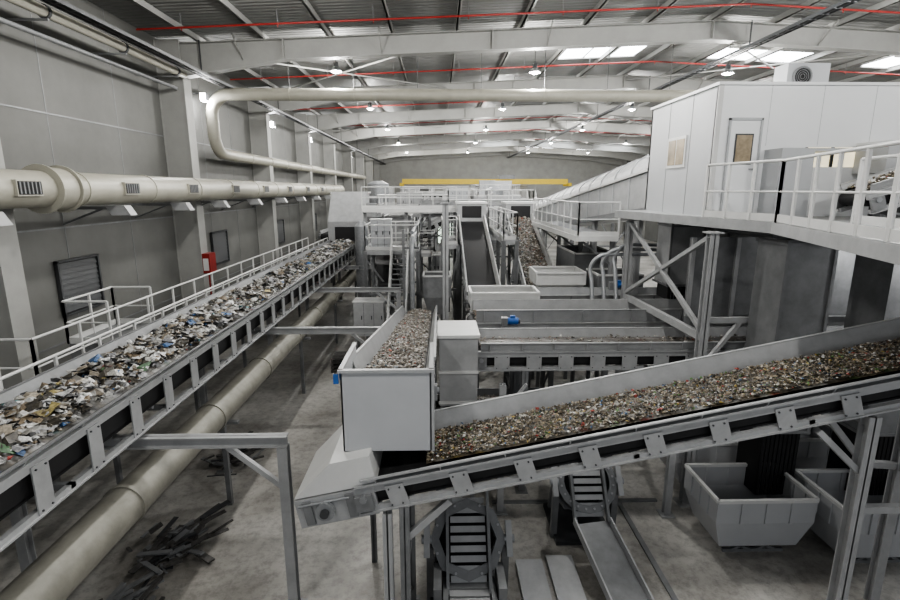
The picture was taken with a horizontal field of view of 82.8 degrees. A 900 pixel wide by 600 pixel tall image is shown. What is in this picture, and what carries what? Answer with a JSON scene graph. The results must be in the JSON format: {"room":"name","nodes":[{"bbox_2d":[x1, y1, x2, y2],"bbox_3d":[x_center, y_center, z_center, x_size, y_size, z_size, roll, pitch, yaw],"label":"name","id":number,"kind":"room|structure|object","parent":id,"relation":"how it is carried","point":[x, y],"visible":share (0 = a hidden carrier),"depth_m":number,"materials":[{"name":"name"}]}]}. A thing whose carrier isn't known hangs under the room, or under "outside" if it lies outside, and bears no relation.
{"room":"waste facility","nodes":[
{"label":"waste facility","id":0,"kind":"room"},
{"bbox_2d":[0,0,373,371],"bbox_3d":[-11.091,-7.653,39.519,0.320,12.300,89.012,0,12,-1],"label":"wall","id":1,"kind":"structure","parent":0,"point":[60,105],"depth_m":15.51,"materials":[{"name":"concrete"}]},
{"bbox_2d":[53,254,104,316],"bbox_3d":[-10.272,-0.446,14.187,0.120,1.490,1.660,0,12,-1],"label":"window","id":2,"kind":"structure","parent":1,"relation":"in","point":[81,275],"depth_m":14.08,"materials":[{"name":"grey metal"}]},
{"bbox_2d":[0,0,186,89],"bbox_3d":[-9.588,-5.442,7.088,1.110,0.670,22.600,0,12,-1],"label":"pipe","id":3,"kind":"object","parent":1,"relation":"attached to","point":[43,11],"visible":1,"depth_m":13.14,"materials":[{"name":"metal"}]},
{"bbox_2d":[0,164,344,225],"bbox_3d":[-9.490,-4.249,20.599,1.934,1.468,49.500,0,12,-1],"label":"ventilation duct","id":4,"kind":"object","parent":1,"relation":"attached to","point":[39,188],"visible":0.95,"depth_m":13.39,"materials":[{"name":"metal"}]},
{"bbox_2d":[210,229,229,265],"bbox_3d":[-10.491,-2.406,23.275,0.120,1.490,1.660,0,12,-1],"label":"window","id":5,"kind":"structure","parent":1,"relation":"in","point":[218,239],"depth_m":23.27,"materials":[{"name":"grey glass"}]},
{"bbox_2d":[0,233,899,599],"bbox_3d":[9.043,-1.596,41.316,40.000,0.300,89.000,0,12,-1],"label":"floor","id":6,"kind":"structure","parent":0,"point":[335,558],"depth_m":10.63,"materials":[{"name":"concrete"}]},
{"bbox_2d":[0,140,60,499],"bbox_3d":[9.738,-1.869,11.088,40.000,12.980,1.823,0,12,-1],"label":"frame","id":7,"kind":"object","parent":6,"relation":"on","point":[16,321],"visible":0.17,"depth_m":10.98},
{"bbox_2d":[99,571,164,599],"bbox_3d":[-5.577,5.184,8.445,1.318,0.301,1.842,0,12,-1],"label":"heap","id":8,"kind":"object","parent":6,"relation":"on","point":[122,590],"visible":1,"depth_m":8.89,"materials":[{"name":"metal"}]},
{"bbox_2d":[9,433,307,599],"bbox_3d":[-4.810,3.716,8.360,4.670,3.210,0.340,0,12,-1],"label":"support frame","id":9,"kind":"object","parent":6,"relation":"on","point":[25,546],"visible":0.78,"depth_m":8.12,"materials":[{"name":"metal"}]},
{"bbox_2d":[0,237,327,483],"bbox_3d":[-8.083,1.349,16.213,2.628,4.528,28.545,0,12,-1],"label":"walkway","id":10,"kind":"object","parent":6,"relation":"on","point":[80,343],"visible":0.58,"depth_m":12.11,"materials":[{"name":"metal"}]},
{"bbox_2d":[0,238,355,552],"bbox_3d":[-5.838,-0.240,16.282,1.890,1.063,28.220,0,12,-1],"label":"conveyor","id":11,"kind":"object","parent":10,"relation":"on","point":[63,414],"visible":0.98,"depth_m":8.23,"materials":[{"name":"metal"}]},
{"bbox_2d":[0,265,356,599],"bbox_3d":[-5.126,2.187,16.720,0.700,2.675,34.000,0,12,-1],"label":"pipe","id":12,"kind":"object","parent":6,"relation":"on","point":[62,567],"visible":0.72,"depth_m":7.86,"materials":[{"name":"metal"}]},
{"bbox_2d":[126,499,232,575],"bbox_3d":[-5.316,4.805,10.240,2.000,0.266,1.830,-8,15,-33],"label":"heap","id":13,"kind":"object","parent":6,"relation":"on","point":[179,542],"visible":1,"depth_m":10.08,"materials":[{"name":"metal"}]},
{"bbox_2d":[200,431,264,476],"bbox_3d":[-5.631,4.081,13.556,1.567,0.286,2.174,5,13,22],"label":"heap","id":14,"kind":"object","parent":6,"relation":"on","point":[250,451],"visible":0.32,"depth_m":13.23,"materials":[{"name":"metal"}]},
{"bbox_2d":[198,326,379,405],"bbox_3d":[-4.514,2.344,14.723,5.570,3.210,0.340,0,12,-1],"label":"portal","id":15,"kind":"object","parent":6,"relation":"on","point":[353,330],"visible":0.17,"depth_m":14.42,"materials":[{"name":"metal"}]},
{"bbox_2d":[266,287,400,344],"bbox_3d":[-4.655,1.079,20.586,5.570,3.210,0.340,0,12,-1],"label":"portal","id":16,"kind":"object","parent":6,"relation":"on","point":[377,290],"visible":0.34,"depth_m":20.29,"materials":[{"name":"metal"}]},
{"bbox_2d":[330,351,347,372],"bbox_3d":[-4.108,2.475,20.389,1.100,0.565,1.000,0,12,-1],"label":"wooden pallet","id":17,"kind":"object","parent":6,"relation":"on","point":[337,358],"visible":0.38,"depth_m":20.05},
{"bbox_2d":[328,192,381,306],"bbox_3d":[-5.690,-3.139,31.393,3.100,6.900,2.850,0,12,-1],"label":"hopper","id":18,"kind":"object","parent":6,"relation":"on","point":[345,210],"visible":0.4,"depth_m":30.05,"materials":[{"name":"metal"}]},
{"bbox_2d":[354,221,369,296],"bbox_3d":[-4.519,-1.345,26.513,0.700,5.450,0.700,0,12,-1],"label":"cyclone separator","id":19,"kind":"object","parent":6,"relation":"on","point":[359,227],"visible":0.44,"depth_m":25.98,"materials":[{"name":"metal"}]},
{"bbox_2d":[352,297,385,349],"bbox_3d":[-3.280,1.267,21.069,1.260,2.640,0.860,0,12,-1],"label":"tall cabinet","id":20,"kind":"object","parent":6,"relation":"on","point":[368,311],"visible":0.59,"depth_m":20.53,"materials":[{"name":"metal"}]},
{"bbox_2d":[367,181,388,202],"bbox_3d":[-6.035,-6.194,43.543,1.800,7.750,1.800,0,12,-1],"label":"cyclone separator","id":21,"kind":"object","parent":6,"relation":"on","point":[374,191],"visible":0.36,"depth_m":42.19,"materials":[{"name":"metal"}]},
{"bbox_2d":[370,218,393,315],"bbox_3d":[-3.097,-0.850,23.533,0.960,5.740,0.560,0,12,-1],"label":"tall cabinet","id":22,"kind":"object","parent":6,"relation":"on","point":[376,231],"visible":0.59,"depth_m":22.84,"materials":[{"name":"white metal"}]},
{"bbox_2d":[367,213,402,313],"bbox_3d":[-3.701,-1.685,27.233,1.367,5.812,9.581,-3,12,-12],"label":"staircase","id":23,"kind":"structure","parent":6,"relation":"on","point":[382,262],"depth_m":23.98,"materials":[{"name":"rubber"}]},
{"bbox_2d":[363,221,421,339],"bbox_3d":[-2.609,-0.854,24.056,2.460,5.528,2.660,0,12,-1],"label":"platform","id":24,"kind":"object","parent":6,"relation":"on","point":[397,245],"visible":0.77,"depth_m":22.66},
{"bbox_2d":[353,305,438,409],"bbox_3d":[-1.006,1.900,13.684,1.420,4.516,11.730,0,12,-1],"label":"conveyor","id":25,"kind":"object","parent":6,"relation":"on","point":[403,341],"visible":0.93,"depth_m":10.34,"materials":[{"name":"rubber"}]},
{"bbox_2d":[386,229,408,320],"bbox_3d":[-2.130,-0.063,20.810,0.750,5.385,4.146,0,12,-1],"label":"staircase","id":26,"kind":"structure","parent":6,"relation":"on","point":[391,263],"depth_m":21.46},
{"bbox_2d":[384,214,412,314],"bbox_3d":[-2.891,-2.084,29.514,1.470,5.630,1.970,0,12,-1],"label":"hopper","id":27,"kind":"object","parent":6,"relation":"on","point":[395,217],"visible":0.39,"depth_m":28.16,"materials":[{"name":"metal"}]},
{"bbox_2d":[361,187,456,317],"bbox_3d":[-2.154,-2.514,27.838,5.045,7.178,0.830,0,12,-1],"label":"walkway","id":28,"kind":"object","parent":6,"relation":"on","point":[424,208],"visible":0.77,"depth_m":26.93,"materials":[{"name":"metal"}]},
{"bbox_2d":[397,193,422,297],"bbox_3d":[-2.586,-3.531,33.354,1.660,6.840,0.860,0,12,-1],"label":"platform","id":29,"kind":"object","parent":6,"relation":"on","point":[403,200],"visible":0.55,"depth_m":32.35,"materials":[{"name":"metal"}]},
{"bbox_2d":[370,498,451,599],"bbox_3d":[-0.736,3.833,8.435,1.102,2.950,2.604,-2,12,-10],"label":"support frame","id":30,"kind":"object","parent":6,"relation":"on","point":[387,516],"visible":0.46,"depth_m":7.12,"materials":[{"name":"metal"}]},
{"bbox_2d":[376,194,447,296],"bbox_3d":[-2.277,-3.393,32.981,4.360,6.728,4.160,0,12,-1],"label":"platform","id":31,"kind":"object","parent":6,"relation":"on","point":[415,214],"visible":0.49,"depth_m":30.54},
{"bbox_2d":[402,216,427,310],"bbox_3d":[-1.844,-2.722,32.781,0.650,5.500,26.695,0,12,-1],"label":"conveyor","id":32,"kind":"object","parent":6,"relation":"on","point":[413,231],"visible":0.6,"depth_m":19.81,"materials":[{"name":"metal"}]},
{"bbox_2d":[409,230,435,298],"bbox_3d":[-1.583,-1.575,29.297,1.560,4.728,2.160,0,12,-1],"label":"platform","id":33,"kind":"object","parent":6,"relation":"on","point":[425,251],"visible":0.38,"depth_m":28.07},
{"bbox_2d":[431,252,440,320],"bbox_3d":[-0.641,-0.373,25.588,0.560,3.940,1.260,0,12,-1],"label":"tall cabinet","id":34,"kind":"object","parent":6,"relation":"on","point":[436,256],"visible":0.38,"depth_m":24.69,"materials":[{"name":"metal"}]},
{"bbox_2d":[422,271,450,313],"bbox_3d":[-0.542,0.664,21.517,1.170,3.630,1.270,0,12,-1],"label":"hopper","id":35,"kind":"object","parent":6,"relation":"on","point":[432,280],"visible":0.69,"depth_m":20.70,"materials":[{"name":"metal"}]},
{"bbox_2d":[400,188,477,246],"bbox_3d":[-0.948,-6.020,44.215,6.360,7.128,5.160,0,12,-1],"label":"platform","id":36,"kind":"object","parent":6,"relation":"on","point":[402,190],"visible":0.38,"depth_m":41.15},
{"bbox_2d":[441,202,449,320],"bbox_3d":[-0.151,0.033,17.399,0.360,6.600,0.360,0,12,-1],"label":"steel column","id":37,"kind":"structure","parent":6,"relation":"on","point":[445,205],"depth_m":16.99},
{"bbox_2d":[440,216,459,320],"bbox_3d":[-0.027,-1.123,24.827,0.860,5.728,3.160,0,12,-1],"label":"platform","id":38,"kind":"object","parent":6,"relation":"on","point":[453,239],"visible":0.68,"depth_m":23.40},
{"bbox_2d":[420,192,495,242],"bbox_3d":[-0.312,-4.992,40.108,8.320,6.848,1.440,-1,12,-5],"label":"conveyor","id":39,"kind":"object","parent":6,"relation":"on","point":[435,222],"visible":0.14,"depth_m":39.26,"materials":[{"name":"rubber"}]},
{"bbox_2d":[437,320,479,497],"bbox_3d":[0.173,2.561,11.915,0.910,3.970,1.280,0,12,-1],"label":"housing","id":40,"kind":"object","parent":6,"relation":"on","point":[458,339],"visible":0.62,"depth_m":11.10,"materials":[{"name":"metal"}]},
{"bbox_2d":[405,191,511,255],"bbox_3d":[0.924,-8.406,55.769,11.931,6.920,1.540,-1,12,-4],"label":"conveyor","id":41,"kind":"object","parent":6,"relation":"on","point":[422,192],"visible":0.14,"depth_m":54.38,"materials":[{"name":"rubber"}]},
{"bbox_2d":[421,491,514,599],"bbox_3d":[0.305,4.343,8.516,1.562,1.955,2.821,0,12,-1],"label":"conveyor","id":42,"kind":"object","parent":6,"relation":"on","point":[468,540],"visible":0.98,"depth_m":8.54,"materials":[{"name":"metal"}]},
{"bbox_2d":[455,201,487,243],"bbox_3d":[1.102,-2.090,27.716,1.600,6.400,1.900,0,12,-1],"label":"chute","id":43,"kind":"object","parent":6,"relation":"on","point":[467,210],"visible":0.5,"depth_m":26.25,"materials":[{"name":"metal"}]},
{"bbox_2d":[294,103,652,285],"bbox_3d":[9.102,-7.560,37.474,40.000,12.980,1.823,0,12,-1],"label":"frame","id":44,"kind":"object","parent":6,"relation":"on","point":[325,121],"visible":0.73,"depth_m":36.07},
{"bbox_2d":[206,44,695,179],"bbox_3d":[0.034,-12.802,42.233,21.060,4.742,44.060,0,12,-1],"label":"duct","id":45,"kind":"object","parent":44,"relation":"hanging from","point":[218,98],"visible":0.97,"depth_m":20.77,"materials":[{"name":"metal"}]},
{"bbox_2d":[130,0,899,151],"bbox_3d":[8.968,-14.126,38.612,36.910,1.043,89.000,0,12,-1],"label":"roof purlins","id":46,"kind":"structure","parent":44,"relation":"on","point":[143,4],"depth_m":21.95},
{"bbox_2d":[418,200,528,270],"bbox_3d":[1.464,-2.882,31.340,6.832,6.420,1.440,-1,12,-5],"label":"conveyor","id":47,"kind":"object","parent":6,"relation":"on","point":[423,202],"visible":0.14,"depth_m":30.11,"materials":[{"name":"metal"}]},
{"bbox_2d":[458,215,500,319],"bbox_3d":[1.218,-0.909,23.536,1.620,5.853,8.189,0,12,-1],"label":"conveyor","id":48,"kind":"object","parent":6,"relation":"on","point":[478,266],"visible":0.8,"depth_m":22.83,"materials":[{"name":"rubber"}]},
{"bbox_2d":[322,120,650,227],"bbox_3d":[8.890,-9.457,46.269,40.000,12.980,1.823,0,12,-1],"label":"frame","id":49,"kind":"object","parent":6,"relation":"on","point":[328,144],"visible":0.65,"depth_m":44.87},
{"bbox_2d":[40,0,385,164],"bbox_3d":[-9.351,-12.961,38.371,0.330,1.182,88.900,0,12,-1],"label":"cable tray","id":50,"kind":"object","parent":49,"relation":"attached to","point":[62,5],"visible":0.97,"depth_m":15.20,"materials":[{"name":"metal"}]},
{"bbox_2d":[186,44,880,148],"bbox_3d":[4.497,-14.187,40.538,29.048,0.916,45.052,0,12,-1],"label":"roof bracing","id":51,"kind":"structure","parent":49,"relation":"attached to","point":[739,46],"depth_m":23.83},
{"bbox_2d":[247,75,727,314],"bbox_3d":[9.314,-5.663,28.678,40.000,12.980,1.823,0,12,-1],"label":"frame","id":52,"kind":"object","parent":6,"relation":"on","point":[259,120],"visible":0.43,"depth_m":27.33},
{"bbox_2d":[448,190,533,311],"bbox_3d":[2.295,-2.909,30.024,4.960,7.028,1.560,0,12,-1],"label":"platform","id":53,"kind":"object","parent":6,"relation":"on","point":[468,199],"visible":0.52,"depth_m":28.87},
{"bbox_2d":[374,151,626,233],"bbox_3d":[8.042,-17.044,81.450,40.000,12.980,1.823,0,12,-1],"label":"frame","id":54,"kind":"object","parent":6,"relation":"on","point":[607,160],"visible":0.56,"depth_m":80.22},
{"bbox_2d":[355,140,649,191],"bbox_3d":[8.466,-13.250,63.859,40.000,12.980,1.823,0,12,-1],"label":"frame","id":55,"kind":"object","parent":6,"relation":"on","point":[644,150],"visible":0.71,"depth_m":62.52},
{"bbox_2d":[488,207,518,284],"bbox_3d":[2.403,-1.278,24.597,0.710,6.128,6.660,0,12,-1],"label":"platform","id":56,"kind":"object","parent":6,"relation":"on","point":[503,236],"visible":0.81,"depth_m":21.31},
{"bbox_2d":[468,285,539,387],"bbox_3d":[1.575,1.685,15.597,2.020,4.130,1.170,0,12,-1],"label":"hopper","id":57,"kind":"object","parent":6,"relation":"on","point":[475,292],"visible":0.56,"depth_m":14.70,"materials":[{"name":"white metal"}]},
{"bbox_2d":[487,195,520,284],"bbox_3d":[3.825,-4.240,37.141,2.270,6.630,1.270,0,12,-1],"label":"platform","id":58,"kind":"object","parent":6,"relation":"on","point":[493,196],"visible":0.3,"depth_m":35.92,"materials":[{"name":"metal"}]},
{"bbox_2d":[366,146,645,237],"bbox_3d":[8.254,-15.147,72.655,40.000,12.980,1.823,0,12,-1],"label":"frame","id":59,"kind":"object","parent":6,"relation":"on","point":[628,156],"visible":0.67,"depth_m":71.36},
{"bbox_2d":[492,383,527,514],"bbox_3d":[1.299,3.232,11.063,0.674,3.017,0.300,0,12,-1],"label":"support post","id":60,"kind":"object","parent":6,"relation":"on","point":[499,509],"visible":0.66,"depth_m":11.22,"materials":[{"name":"metal"}]},
{"bbox_2d":[501,201,536,258],"bbox_3d":[3.621,-2.102,27.774,1.600,6.400,1.900,0,12,-1],"label":"chute","id":61,"kind":"object","parent":6,"relation":"on","point":[524,208],"visible":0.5,"depth_m":26.30,"materials":[{"name":"metal"}]},
{"bbox_2d":[342,132,709,230],"bbox_3d":[8.678,-11.353,55.064,40.000,12.980,1.823,0,12,-1],"label":"frame","id":62,"kind":"object","parent":6,"relation":"on","point":[361,144],"visible":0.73,"depth_m":53.70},
{"bbox_2d":[153,19,899,367],"bbox_3d":[9.526,-3.766,19.883,40.000,12.980,1.823,0,12,-1],"label":"frame","id":63,"kind":"object","parent":6,"relation":"on","point":[220,56],"visible":0.91,"depth_m":18.50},
{"bbox_2d":[202,252,216,294],"bbox_3d":[-9.409,-0.557,20.134,0.280,2.600,0.570,0,12,-1],"label":"upper cabinet","id":64,"kind":"object","parent":63,"relation":"attached to","point":[209,258],"visible":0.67,"depth_m":19.73,"materials":[{"name":"red metal"}]},
{"bbox_2d":[505,214,552,284],"bbox_3d":[3.602,-0.966,23.680,1.590,5.904,7.984,0,12,0],"label":"conveyor","id":65,"kind":"object","parent":6,"relation":"on","point":[533,251],"visible":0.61,"depth_m":23.34,"materials":[{"name":"metal"}]},
{"bbox_2d":[477,388,605,457],"bbox_3d":[2.603,3.343,13.626,4.880,1.720,1.240,0,12,-1],"label":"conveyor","id":66,"kind":"object","parent":6,"relation":"on","point":[482,393],"visible":0.07,"depth_m":13.86,"materials":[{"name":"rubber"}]},
{"bbox_2d":[515,555,586,599],"bbox_3d":[1.826,5.235,8.694,1.100,0.100,2.400,0,12,-1],"label":"conveyor cover","id":67,"kind":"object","parent":6,"relation":"on","point":[567,585],"depth_m":9.29,"materials":[{"name":"metal"}]},
{"bbox_2d":[529,266,586,387],"bbox_3d":[3.757,1.000,18.418,1.720,4.280,1.470,0,12,-1],"label":"hopper","id":68,"kind":"object","parent":6,"relation":"on","point":[540,276],"visible":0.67,"depth_m":17.39,"materials":[{"name":"white metal"}]},
{"bbox_2d":[532,198,621,273],"bbox_3d":[4.804,-0.836,21.362,1.448,6.628,8.168,0,12,-1],"label":"catwalk","id":69,"kind":"object","parent":6,"relation":"on","point":[578,233],"visible":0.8,"depth_m":18.41,"materials":[{"name":"metal"}]},
{"bbox_2d":[492,497,677,599],"bbox_3d":[3.488,4.846,10.637,3.380,0.040,4.443,-7,14,-29],"label":"rails","id":70,"kind":"object","parent":6,"relation":"on","point":[642,543],"visible":0.61,"depth_m":10.84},
{"bbox_2d":[556,245,616,286],"bbox_3d":[5.604,0.124,21.651,1.670,4.630,3.070,0,12,-1],"label":"hopper","id":71,"kind":"object","parent":6,"relation":"on","point":[566,255],"visible":0.24,"depth_m":20.42,"materials":[{"name":"metal"}]},
{"bbox_2d":[535,154,648,371],"bbox_3d":[7.173,-2.635,25.314,3.314,8.479,19.870,0,12,-1],"label":"conveyor","id":72,"kind":"object","parent":6,"relation":"on","point":[626,184],"visible":0.35,"depth_m":19.00,"materials":[{"name":"metal"}]},
{"bbox_2d":[294,317,899,599],"bbox_3d":[4.186,2.582,7.748,12.670,5.684,1.640,0,12,-1],"label":"conveyor","id":73,"kind":"object","parent":6,"relation":"on","point":[848,369],"visible":0.99,"depth_m":7.07,"materials":[{"name":"metal"}]},
{"bbox_2d":[333,342,434,450],"bbox_3d":[-0.907,1.384,7.552,1.360,1.190,1.280,0,12,-1],"label":"box","id":74,"kind":"object","parent":73,"relation":"on","point":[384,409],"visible":1,"depth_m":6.96,"materials":[{"name":"metal"}]},
{"bbox_2d":[543,457,654,599],"bbox_3d":[2.747,4.075,9.729,1.464,1.966,3.652,0,12,-1],"label":"conveyor","id":75,"kind":"object","parent":6,"relation":"on","point":[574,513],"visible":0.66,"depth_m":9.98,"materials":[{"name":"metal"}]},
{"bbox_2d":[536,287,677,387],"bbox_3d":[6.421,1.570,16.866,8.780,3.820,1.540,0,12,-1],"label":"conveyor","id":76,"kind":"object","parent":6,"relation":"on","point":[545,292],"visible":0.04,"depth_m":17.00,"materials":[{"name":"metal"}]},
{"bbox_2d":[585,268,643,379],"bbox_3d":[5.736,1.056,18.273,1.570,4.230,1.470,0,12,-1],"label":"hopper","id":77,"kind":"object","parent":6,"relation":"on","point":[596,272],"visible":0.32,"depth_m":17.62,"materials":[{"name":"metal"}]},
{"bbox_2d":[615,219,637,373],"bbox_3d":[5.154,0.723,15.220,0.360,6.170,0.360,0,12,-1],"label":"steel column","id":78,"kind":"structure","parent":6,"relation":"on","point":[628,245],"depth_m":14.75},
{"bbox_2d":[588,243,680,298],"bbox_3d":[5.871,-0.604,15.512,3.528,2.278,0.835,-3,12,-12],"label":"pipes","id":79,"kind":"object","parent":78,"relation":"attached to","point":[614,253],"visible":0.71,"depth_m":15.31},
{"bbox_2d":[467,299,844,394],"bbox_3d":[6.428,2.022,14.508,11.880,3.930,1.540,0,12,-1],"label":"conveyor","id":80,"kind":"object","parent":6,"relation":"on","point":[532,313],"visible":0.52,"depth_m":13.53,"materials":[{"name":"metal"}]},
{"bbox_2d":[501,315,519,326],"bbox_3d":[1.539,0.528,12.942,0.468,0.276,0.216,0,12,-1],"label":"motor","id":81,"kind":"object","parent":80,"relation":"attached to","point":[513,321],"visible":1,"depth_m":12.87,"materials":[{"name":"metal"}]},
{"bbox_2d":[478,326,843,493],"bbox_3d":[6.453,2.593,12.431,11.850,3.690,1.440,0,12,-1],"label":"conveyor","id":82,"kind":"object","parent":6,"relation":"on","point":[590,348],"visible":0.51,"depth_m":11.51,"materials":[{"name":"metal"}]},
{"bbox_2d":[656,442,677,518],"bbox_3d":[4.952,3.256,10.952,0.674,3.017,0.300,0,12,-1],"label":"support post","id":83,"kind":"object","parent":6,"relation":"on","point":[665,512],"visible":0.41,"depth_m":11.09,"materials":[{"name":"metal"}]},
{"bbox_2d":[673,231,724,507],"bbox_3d":[5.356,1.628,11.020,0.360,6.170,0.360,0,12,-1],"label":"steel column","id":84,"kind":"structure","parent":6,"relation":"on","point":[712,244],"depth_m":10.67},
{"bbox_2d":[660,430,739,482],"bbox_3d":[6.182,3.794,12.530,1.970,1.300,1.370,0,12,-1],"label":"waste skip","id":85,"kind":"object","parent":6,"relation":"on","point":[727,453],"visible":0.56,"depth_m":11.82,"materials":[{"name":"white metal"}]},
{"bbox_2d":[684,462,819,551],"bbox_3d":[5.984,4.259,10.374,1.970,1.300,1.370,0,12,-1],"label":"waste skip","id":86,"kind":"object","parent":6,"relation":"on","point":[738,518],"visible":1,"depth_m":9.88,"materials":[{"name":"white metal"}]},
{"bbox_2d":[683,237,855,324],"bbox_3d":[10.556,1.313,13.195,9.300,5.870,0.180,0,12,-1],"label":"wall","id":87,"kind":"structure","parent":6,"relation":"on","point":[736,258],"depth_m":12.69,"materials":[{"name":"metal"}]},
{"bbox_2d":[708,315,845,354],"bbox_3d":[7.486,0.929,11.022,4.336,1.184,0.141,-1,12,-3],"label":"steel tie beam","id":88,"kind":"object","parent":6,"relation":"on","point":[738,321],"visible":0.29,"depth_m":10.84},
{"bbox_2d":[624,222,710,339],"bbox_3d":[5.255,-0.702,12.715,0.120,2.271,4.340,-1,12,-3],"label":"cross bracing","id":89,"kind":"object","parent":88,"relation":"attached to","point":[665,317],"visible":0.93,"depth_m":12.32,"materials":[{"name":"metal"}]},
{"bbox_2d":[794,416,832,474],"bbox_3d":[8.527,3.764,12.785,1.970,1.250,1.270,0,12,-1],"label":"waste skip","id":90,"kind":"object","parent":6,"relation":"on","point":[812,453],"visible":0.3,"depth_m":12.18,"materials":[{"name":"white metal"}]},
{"bbox_2d":[794,468,899,562],"bbox_3d":[8.191,4.307,10.080,2.070,1.330,1.420,0,12,-1],"label":"waste skip","id":91,"kind":"object","parent":6,"relation":"on","point":[828,484],"visible":0.34,"depth_m":9.83,"materials":[{"name":"white metal"}]},
{"bbox_2d":[814,410,899,599],"bbox_3d":[6.187,3.256,7.909,2.457,4.300,1.405,0,12,-1],"label":"support frame","id":92,"kind":"object","parent":6,"relation":"on","point":[863,451],"visible":0.8,"depth_m":7.31,"materials":[{"name":"metal"}]},
{"bbox_3d":[9.546,0.760,15.641,0.360,5.920,0.360,0,12,-1],"label":"steel column","id":93,"kind":"structure","parent":6,"relation":"on","visible":0},
{"bbox_2d":[614,140,899,264],"bbox_3d":[10.187,-1.761,9.430,11.179,1.628,11.507,0,12,-1],"label":"platform","id":94,"kind":"object","parent":93,"relation":"on","point":[878,238],"visible":0.96,"depth_m":8.14,"materials":[{"name":"metal"}]},
{"bbox_2d":[652,222,706,298],"bbox_3d":[6.654,-1.152,14.852,1.030,2.190,0.980,0,12,-1],"label":"chute","id":95,"kind":"object","parent":94,"relation":"hanging from","point":[673,239],"visible":0.5,"depth_m":14.46,"materials":[{"name":"metal"}]},
{"bbox_2d":[645,81,899,217],"bbox_3d":[10.700,-3.573,12.585,9.990,2.840,4.500,0,12,-1],"label":"cabin","id":96,"kind":"object","parent":94,"relation":"on","point":[721,121],"visible":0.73,"depth_m":11.19,"materials":[{"name":"metal"}]},
{"bbox_2d":[773,63,830,81],"bbox_3d":[8.395,-5.269,12.192,1.000,0.640,0.545,0,12,-1],"label":"air conditioning unit","id":97,"kind":"object","parent":96,"relation":"on","point":[789,72],"visible":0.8,"depth_m":11.95,"materials":[{"name":"metal"}]},
{"bbox_2d":[736,236,838,494],"bbox_3d":[6.718,1.386,10.438,1.000,5.290,0.980,0,12,-1],"label":"chute","id":98,"kind":"object","parent":94,"relation":"hanging from","point":[793,282],"visible":0.59,"depth_m":9.84,"materials":[{"name":"metal"}]},
{"bbox_2d":[826,255,899,494],"bbox_3d":[8.671,1.383,10.331,1.030,5.240,0.980,0,12,-1],"label":"chute","id":99,"kind":"object","parent":94,"relation":"hanging from","point":[874,295],"visible":0.19,"depth_m":10.12,"materials":[{"name":"metal"}]},
{"bbox_2d":[836,167,899,218],"bbox_3d":[9.623,-2.433,9.679,3.734,1.836,1.144,1,12,4],"label":"conveyor","id":100,"kind":"object","parent":94,"relation":"on","point":[878,204],"visible":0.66,"depth_m":9.66,"materials":[{"name":"metal"}]},
{"bbox_2d":[400,175,571,187],"bbox_3d":[4.623,-12.080,68.112,22.300,8.900,3.000,0,12,-1],"label":"crane","id":101,"kind":"object","parent":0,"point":[564,182],"visible":0.5,"depth_m":66.31,"materials":[{"name":"metal"}]},
{"bbox_2d":[87,0,899,148],"bbox_3d":[9.040,-14.311,38.728,40.600,1.050,89.300,0,12,-1],"label":"ceiling","id":102,"kind":"structure","parent":0,"point":[192,12],"depth_m":18.61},
{"bbox_2d":[297,101,476,109],"bbox_3d":[8.996,-12.625,32.285,38.403,1.330,0.064,0,12,-1],"label":"pipe","id":103,"kind":"object","parent":102,"relation":"hanging from","point":[405,104],"visible":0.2,"depth_m":32.04,"materials":[{"name":"metal"}]},
{"bbox_2d":[352,116,651,125],"bbox_3d":[8.784,-14.522,41.081,38.403,1.330,0.064,0,12,-1],"label":"pipe","id":104,"kind":"object","parent":102,"relation":"hanging from","point":[524,116],"visible":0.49,"depth_m":40.94,"materials":[{"name":"metal"}]},
{"bbox_2d":[136,0,899,30],"bbox_3d":[9.383,-9.169,16.259,38.403,1.330,0.064,0,12,-1],"label":"pipe","id":105,"kind":"object","parent":102,"relation":"hanging from","point":[751,3],"visible":0.96,"depth_m":16.08,"materials":[{"name":"metal"}]},
{"bbox_2d":[230,56,899,80],"bbox_3d":[9.208,-10.728,23.490,38.403,1.330,0.064,0,12,-1],"label":"pipe","id":106,"kind":"object","parent":102,"relation":"hanging from","point":[589,64],"visible":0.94,"depth_m":23.35,"materials":[{"name":"metal"}]},
{"bbox_2d":[557,45,650,59],"bbox_3d":[6.821,-11.107,22.839,3.600,0.242,1.900,0,12,-1],"label":"skylight","id":107,"kind":"object","parent":102,"relation":"attached to","point":[624,51],"visible":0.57,"depth_m":22.99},
{"bbox_2d":[507,0,861,157],"bbox_3d":[10.344,-13.924,38.638,0.330,0.951,88.900,0,12,-1],"label":"cable tray","id":108,"kind":"object","parent":102,"relation":"hanging from","point":[842,4],"visible":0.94,"depth_m":18.66,"materials":[{"name":"metal"}]},
{"bbox_2d":[706,46,818,62],"bbox_3d":[14.019,-11.055,23.024,4.000,0.260,1.900,0,12,-1],"label":"skylight","id":109,"kind":"object","parent":102,"relation":"attached to","point":[790,55],"visible":0.73,"depth_m":22.98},
{"bbox_2d":[860,55,899,68],"bbox_3d":[21.417,-10.767,23.265,4.000,0.260,1.900,0,12,-1],"label":"skylight","id":110,"kind":"object","parent":102,"relation":"attached to","point":[895,60],"visible":1,"depth_m":23.52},
{"bbox_2d":[380,151,619,232],"bbox_3d":[7.991,-17.604,83.528,40.000,13.200,0.300,0,12,-1],"label":"wall","id":111,"kind":"structure","parent":0,"point":[576,172],"depth_m":82.62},
{"bbox_2d":[622,161,658,241],"bbox_3d":[29.187,-7.757,40.473,0.300,12.100,89.000,0,12,-1],"label":"wall","id":112,"kind":"structure","parent":0,"point":[651,227],"depth_m":71.98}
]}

